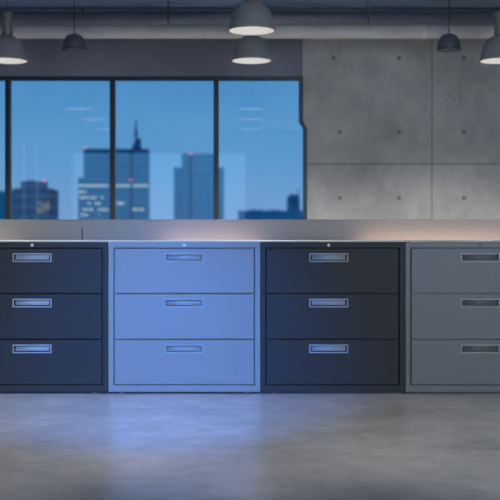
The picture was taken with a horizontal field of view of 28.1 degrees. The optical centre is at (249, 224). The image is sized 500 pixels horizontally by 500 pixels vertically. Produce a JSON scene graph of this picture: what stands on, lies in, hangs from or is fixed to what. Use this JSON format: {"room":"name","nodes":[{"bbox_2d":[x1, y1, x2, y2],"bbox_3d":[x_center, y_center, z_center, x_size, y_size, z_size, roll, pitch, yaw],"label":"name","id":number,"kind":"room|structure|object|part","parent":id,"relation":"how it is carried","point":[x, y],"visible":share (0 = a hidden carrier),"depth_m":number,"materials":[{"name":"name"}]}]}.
{"room":"back office","nodes":[
{"label":"back office","id":0,"kind":"room"},
{"bbox_2d":[0,39,301,75],"bbox_3d":[-2.957,-0.638,12.150,7.286,3.640,0.300,0,0,0],"label":"wall","id":1,"kind":"structure","parent":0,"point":[45,57],"depth_m":12.02,"materials":[{"name":"concrete"}]},
{"bbox_2d":[0,76,306,218],"bbox_3d":[-2.381,-0.729,12.065,6.134,2.122,0.090,0,0,0],"label":"window","id":2,"kind":"structure","parent":1,"relation":"attached to","point":[8,80],"depth_m":12.03,"materials":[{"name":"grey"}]},
{"bbox_3d":[-2.381,-0.729,12.070,6.134,2.122,0.080,0,0,0],"label":"frame","id":3,"kind":"part","parent":2,"relation":"part of","materials":[{"name":"grey metal"}]},
{"bbox_2d":[0,387,499,499],"bbox_3d":[-0.700,1.257,5.050,12.200,0.150,14.500,0,0,0],"label":"floor","id":4,"kind":"structure","parent":0,"point":[107,446],"depth_m":5.31,"materials":[{"name":"concrete"}]},
{"bbox_2d":[0,219,82,239],"bbox_3d":[-2.264,0.570,7.685,1.979,1.224,0.250,0,0,0],"label":"screen panel","id":5,"kind":"object","parent":4,"relation":"on","point":[10,229],"visible":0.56,"depth_m":7.62,"materials":[{"name":"silver metal"}]},
{"bbox_3d":[-2.270,-0.039,7.635,1.968,0.006,0.036,0,0,0],"label":"trim","id":6,"kind":"part","parent":5,"relation":"part of","materials":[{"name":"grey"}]},
{"bbox_2d":[0,242,107,393],"bbox_3d":[-1.528,0.650,7.225,1.066,1.063,0.464,0,0,0],"label":"filing cabinet","id":7,"kind":"object","parent":4,"relation":"on","point":[54,295],"visible":0.98,"depth_m":7.00,"materials":[{"name":"metal"}]},
{"bbox_3d":[-1.525,0.864,7.010,0.236,0.034,0.012,0,0,0],"label":"finger pull","id":8,"kind":"part","parent":7,"relation":"part of","materials":[{"name":"grey metal"}]},
{"bbox_3d":[-1.525,0.544,7.010,0.236,0.034,0.012,0,0,0],"label":"finger pull","id":9,"kind":"part","parent":7,"relation":"part of","materials":[{"name":"grey metal"}]},
{"bbox_3d":[-1.525,0.226,7.010,0.236,0.034,0.012,0,0,0],"label":"finger pull","id":10,"kind":"part","parent":7,"relation":"part of","materials":[{"name":"grey"}]},
{"bbox_3d":[-1.525,0.867,7.003,0.273,0.061,0.014,0,0,0],"label":"handle frame","id":11,"kind":"part","parent":7,"relation":"part of","materials":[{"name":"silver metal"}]},
{"bbox_3d":[-1.525,0.546,7.003,0.273,0.061,0.014,0,0,0],"label":"handle frame","id":12,"kind":"part","parent":7,"relation":"part of","materials":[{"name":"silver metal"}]},
{"bbox_3d":[-1.525,0.228,7.003,0.273,0.061,0.014,0,0,0],"label":"handle frame","id":13,"kind":"part","parent":7,"relation":"part of","materials":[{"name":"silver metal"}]},
{"bbox_3d":[-1.526,0.960,7.013,0.973,0.309,0.024,0,0,0],"label":"drawer","id":14,"kind":"part","parent":7,"relation":"part of","materials":[{"name":"grey paint"}]},
{"bbox_3d":[-1.526,0.640,7.013,0.973,0.311,0.024,0,0,0],"label":"drawer","id":15,"kind":"part","parent":7,"relation":"part of","materials":[{"name":"grey paint"}]},
{"bbox_3d":[-1.526,0.321,7.013,0.973,0.308,0.024,0,0,0],"label":"drawer","id":16,"kind":"part","parent":7,"relation":"part of","materials":[{"name":"grey paint"}]},
{"bbox_2d":[0,240,499,241],"bbox_3d":[0.046,0.115,7.229,4.215,0.008,0.456,0,0,0],"label":"countertop","id":17,"kind":"structure","parent":7,"relation":"on","point":[0,240],"depth_m":7.10,"materials":[{"name":"grey"}]},
{"bbox_2d":[108,242,259,393],"bbox_3d":[-0.460,0.650,7.225,1.065,1.063,0.464,0,0,0],"label":"filing cabinet","id":18,"kind":"object","parent":4,"relation":"on","point":[184,317],"visible":0.99,"depth_m":7.00,"materials":[{"name":"metal"}]},
{"bbox_3d":[-0.461,0.864,7.010,0.236,0.034,0.012,0,0,0],"label":"finger pull","id":19,"kind":"part","parent":18,"relation":"part of","materials":[{"name":"grey"}]},
{"bbox_3d":[-0.461,0.544,7.010,0.236,0.034,0.012,0,0,0],"label":"finger pull","id":20,"kind":"part","parent":18,"relation":"part of","materials":[{"name":"grey metal"}]},
{"bbox_3d":[-0.461,0.226,7.010,0.236,0.034,0.012,0,0,0],"label":"finger pull","id":21,"kind":"part","parent":18,"relation":"part of","materials":[{"name":"grey"}]},
{"bbox_3d":[-0.461,0.960,7.013,0.973,0.309,0.024,0,0,0],"label":"drawer","id":22,"kind":"part","parent":18,"relation":"part of","materials":[{"name":"grey paint"}]},
{"bbox_3d":[-0.461,0.867,7.003,0.273,0.061,0.014,0,0,0],"label":"handle frame","id":23,"kind":"part","parent":18,"relation":"part of","materials":[{"name":"grey metal"}]},
{"bbox_3d":[-0.461,0.640,7.013,0.973,0.311,0.024,0,0,0],"label":"drawer","id":24,"kind":"part","parent":18,"relation":"part of","materials":[{"name":"grey paint"}]},
{"bbox_3d":[-0.461,0.546,7.003,0.273,0.061,0.014,0,0,0],"label":"handle frame","id":25,"kind":"part","parent":18,"relation":"part of","materials":[{"name":"grey metal"}]},
{"bbox_3d":[-0.461,0.321,7.013,0.973,0.308,0.024,0,0,0],"label":"drawer","id":26,"kind":"part","parent":18,"relation":"part of","materials":[{"name":"grey paint"}]},
{"bbox_3d":[-0.461,0.228,7.003,0.273,0.061,0.014,0,0,0],"label":"handle frame","id":27,"kind":"part","parent":18,"relation":"part of","materials":[{"name":"grey metal"}]},
{"bbox_2d":[83,219,341,239],"bbox_3d":[-0.286,0.570,7.685,1.976,1.224,0.250,0,0,0],"label":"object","id":28,"kind":"object","parent":4,"relation":"on","point":[93,229],"visible":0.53,"depth_m":7.62,"materials":[{"name":"silver metal"}]},
{"bbox_3d":[-0.293,-0.039,7.635,1.962,0.006,0.036,0,0,0],"label":"trim","id":29,"kind":"part","parent":28,"relation":"part of","materials":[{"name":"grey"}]},
{"bbox_2d":[260,242,404,393],"bbox_3d":[0.580,0.650,7.225,1.009,1.063,0.464,0,0,0],"label":"filing cabinet","id":30,"kind":"object","parent":4,"relation":"on","point":[332,314],"visible":0.99,"depth_m":7.00,"materials":[{"name":"black metal"}]},
{"bbox_3d":[0.551,0.867,7.003,0.273,0.061,0.014,0,0,0],"label":"handle frame","id":31,"kind":"part","parent":30,"relation":"part of","materials":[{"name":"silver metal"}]},
{"bbox_3d":[0.551,0.864,7.010,0.236,0.034,0.012,0,0,0],"label":"finger pull","id":32,"kind":"part","parent":30,"relation":"part of","materials":[{"name":"grey metal"}]},
{"bbox_3d":[0.551,0.546,7.003,0.273,0.061,0.014,0,0,0],"label":"handle frame","id":33,"kind":"part","parent":30,"relation":"part of","materials":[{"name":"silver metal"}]},
{"bbox_3d":[0.551,0.544,7.010,0.236,0.034,0.012,0,0,0],"label":"finger pull","id":34,"kind":"part","parent":30,"relation":"part of","materials":[{"name":"grey"}]},
{"bbox_3d":[0.551,0.228,7.003,0.273,0.061,0.014,0,0,0],"label":"handle frame","id":35,"kind":"part","parent":30,"relation":"part of","materials":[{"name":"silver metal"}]},
{"bbox_3d":[0.551,0.226,7.010,0.236,0.034,0.012,0,0,0],"label":"finger pull","id":36,"kind":"part","parent":30,"relation":"part of","materials":[{"name":"grey metal"}]},
{"bbox_3d":[0.578,0.960,7.013,0.924,0.309,0.024,0,0,0],"label":"drawer","id":37,"kind":"part","parent":30,"relation":"part of","materials":[{"name":"grey paint"}]},
{"bbox_3d":[0.578,0.640,7.013,0.924,0.311,0.024,0,0,0],"label":"drawer","id":38,"kind":"part","parent":30,"relation":"part of","materials":[{"name":"grey paint"}]},
{"bbox_3d":[0.578,0.321,7.013,0.924,0.308,0.024,0,0,0],"label":"drawer","id":39,"kind":"part","parent":30,"relation":"part of","materials":[{"name":"grey paint"}]},
{"bbox_2d":[342,219,499,239],"bbox_3d":[1.685,0.570,7.685,1.964,1.224,0.250,0,0,0],"label":"screen panel","id":40,"kind":"object","parent":4,"relation":"on","point":[352,229],"visible":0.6,"depth_m":7.62,"materials":[{"name":"silver metal"}]},
{"bbox_3d":[1.685,-0.039,7.635,1.964,0.006,0.036,0,0,0],"label":"trim","id":41,"kind":"part","parent":40,"relation":"part of","materials":[{"name":"grey metal"}]},
{"bbox_2d":[405,242,499,393],"bbox_3d":[1.621,0.650,7.225,1.065,1.063,0.464,0,0,0],"label":"filing cabinet","id":42,"kind":"object","parent":4,"relation":"on","point":[452,289],"visible":1,"depth_m":7.00,"materials":[{"name":"grey metal"}]},
{"bbox_3d":[1.617,0.960,7.013,0.973,0.309,0.024,0,0,0],"label":"drawer","id":43,"kind":"part","parent":42,"relation":"part of","materials":[{"name":"grey paint"}]},
{"bbox_3d":[1.617,0.640,7.013,0.973,0.311,0.024,0,0,0],"label":"drawer","id":44,"kind":"part","parent":42,"relation":"part of","materials":[{"name":"grey paint"}]},
{"bbox_3d":[1.617,0.321,7.013,0.973,0.308,0.024,0,0,0],"label":"drawer","id":45,"kind":"part","parent":42,"relation":"part of","materials":[{"name":"grey paint"}]},
{"bbox_3d":[1.610,0.867,7.003,0.273,0.061,0.014,0,0,0],"label":"handle frame","id":46,"kind":"part","parent":42,"relation":"part of","materials":[{"name":"grey metal"}]},
{"bbox_3d":[1.610,0.864,7.010,0.236,0.034,0.012,0,0,0],"label":"finger pull","id":47,"kind":"part","parent":42,"relation":"part of","materials":[{"name":"grey metal"}]},
{"bbox_3d":[1.610,0.546,7.003,0.273,0.061,0.014,0,0,0],"label":"handle frame","id":48,"kind":"part","parent":42,"relation":"part of","materials":[{"name":"grey metal"}]},
{"bbox_3d":[1.610,0.544,7.010,0.236,0.034,0.012,0,0,0],"label":"finger pull","id":49,"kind":"part","parent":42,"relation":"part of","materials":[{"name":"grey metal"}]},
{"bbox_3d":[1.610,0.228,7.003,0.273,0.061,0.014,0,0,0],"label":"handle frame","id":50,"kind":"part","parent":42,"relation":"part of","materials":[{"name":"grey metal"}]},
{"bbox_3d":[1.610,0.226,7.010,0.236,0.034,0.012,0,0,0],"label":"finger pull","id":51,"kind":"part","parent":42,"relation":"part of","materials":[{"name":"grey metal"}]},
{"bbox_2d":[0,0,499,10],"bbox_3d":[-0.700,-2.558,5.050,12.200,0.200,14.500,0,0,0],"label":"ceiling","id":52,"kind":"structure","parent":0,"point":[9,5],"depth_m":11.15,"materials":[{"name":"concrete"}]},
{"bbox_2d":[0,10,27,63],"bbox_3d":[-2.430,-2.049,10.000,0.406,0.818,0.406,0,0,0],"label":"pendant lamp","id":53,"kind":"object","parent":52,"relation":"hanging from","point":[12,50],"visible":1,"depth_m":9.94,"materials":[{"name":"grey metal"}]},
{"bbox_3d":[-2.430,-1.766,10.000,0.406,0.252,0.406,0,0,0],"label":"lamp shade","id":54,"kind":"part","parent":53,"relation":"part of","materials":[{"name":"grey metal"}]},
{"bbox_2d":[62,0,85,51],"bbox_3d":[-1.880,-2.164,10.700,0.257,0.589,0.257,0,0,0],"label":"dome fixture","id":55,"kind":"object","parent":52,"relation":"attached to","point":[74,42],"visible":1,"depth_m":10.62,"materials":[{"name":"grey metal"}]},
{"bbox_3d":[-1.880,-2.249,10.700,0.012,0.419,0.012,0,0,0],"label":"stem","id":56,"kind":"part","parent":55,"relation":"part of","materials":[{"name":"black metal"}]},
{"bbox_2d":[0,1,493,38],"bbox_3d":[-0.700,-2.253,11.000,11.760,0.410,0.154,0,0,0],"label":"ceiling pipe","id":57,"kind":"object","parent":52,"relation":"hanging from","point":[167,31],"visible":1,"depth_m":10.93,"materials":[{"name":"grey metal"}]},
{"bbox_2d":[0,8,494,24],"bbox_3d":[-0.700,-2.349,11.350,11.760,0.217,0.188,0,0,0],"label":"duct","id":58,"kind":"object","parent":52,"relation":"hanging from","point":[82,17],"visible":0.7,"depth_m":11.27,"materials":[{"name":"grey metal"}]},
{"bbox_2d":[231,35,271,63],"bbox_3d":[0.015,-2.049,10.000,0.406,0.818,0.406,0,0,0],"label":"pendant lamp","id":59,"kind":"object","parent":52,"relation":"hanging from","point":[248,49],"visible":0.83,"depth_m":9.87,"materials":[{"name":"grey metal"}]},
{"bbox_2d":[228,0,275,35],"bbox_3d":[0.015,-2.054,8.500,0.406,0.809,0.406,0,0,0],"label":"pendant lamp","id":60,"kind":"object","parent":52,"relation":"hanging from","point":[249,17],"visible":1,"depth_m":8.37,"materials":[{"name":"grey metal"}]},
{"bbox_2d":[437,0,460,51],"bbox_3d":[2.129,-2.164,10.700,0.257,0.589,0.257,0,0,0],"label":"dome fixture","id":61,"kind":"object","parent":52,"relation":"attached to","point":[448,42],"visible":1,"depth_m":10.62,"materials":[{"name":"grey metal"}]},
{"bbox_3d":[2.129,-2.249,10.700,0.012,0.419,0.012,0,0,0],"label":"stem","id":62,"kind":"part","parent":61,"relation":"part of","materials":[{"name":"black metal"}]},
{"bbox_2d":[479,11,499,63],"bbox_3d":[2.500,-2.049,10.000,0.406,0.818,0.406,0,0,0],"label":"pendant lamp","id":63,"kind":"object","parent":52,"relation":"hanging from","point":[490,53],"visible":1,"depth_m":9.93,"materials":[{"name":"grey metal"}]},
{"bbox_3d":[2.500,-1.766,10.000,0.406,0.252,0.406,0,0,0],"label":"lamp shade","id":64,"kind":"part","parent":63,"relation":"part of","materials":[{"name":"grey metal"}]},
{"bbox_2d":[302,39,499,219],"bbox_3d":[2.912,-0.638,12.150,4.576,3.640,0.300,0,0,0],"label":"wall","id":65,"kind":"structure","parent":0,"point":[397,128],"depth_m":12.00,"materials":[{"name":"concrete"}]},
{"label":"outside","id":66,"kind":"structure","parent":0,"visible":0},
{"bbox_3d":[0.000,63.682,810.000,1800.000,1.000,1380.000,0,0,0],"label":"ground","id":67,"kind":"structure","parent":66,"visible":0},
{"bbox_2d":[0,191,4,218],"bbox_3d":[-129.015,23.601,474.000,33.370,79.162,8.000,0,0,0],"label":"building","id":68,"kind":"structure","parent":67,"relation":"on","point":[2,193],"depth_m":470.03,"materials":[{"name":"blue glass"}]},
{"bbox_2d":[12,180,58,218],"bbox_3d":[-71.445,24.166,333.460,13.860,78.032,9.080,0,0,0],"label":"office block","id":69,"kind":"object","parent":67,"relation":"on","point":[34,199],"visible":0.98,"depth_m":329.98,"materials":[{"name":"glass"}]},
{"bbox_2d":[78,119,149,219],"bbox_3d":[-54.880,9.967,405.460,28.160,106.430,13.080,0,0,0],"label":"office tower","id":70,"kind":"structure","parent":67,"relation":"on","point":[132,165],"depth_m":399.98,"materials":[{"name":"blue glass"}]},
{"bbox_2d":[174,153,223,218],"bbox_3d":[-21.588,16.491,423.610,21.000,93.382,9.380,0,0,0],"label":"office tower","id":71,"kind":"structure","parent":67,"relation":"on","point":[193,181],"depth_m":420.00,"materials":[{"name":"blue glass"}]},
{"bbox_2d":[238,189,302,218],"bbox_3d":[11.250,23.491,456.000,33.300,79.382,12.000,0,0,0],"label":"building","id":72,"kind":"structure","parent":67,"relation":"on","point":[293,211],"depth_m":450.04,"materials":[{"name":"blue glass"}]}
]}

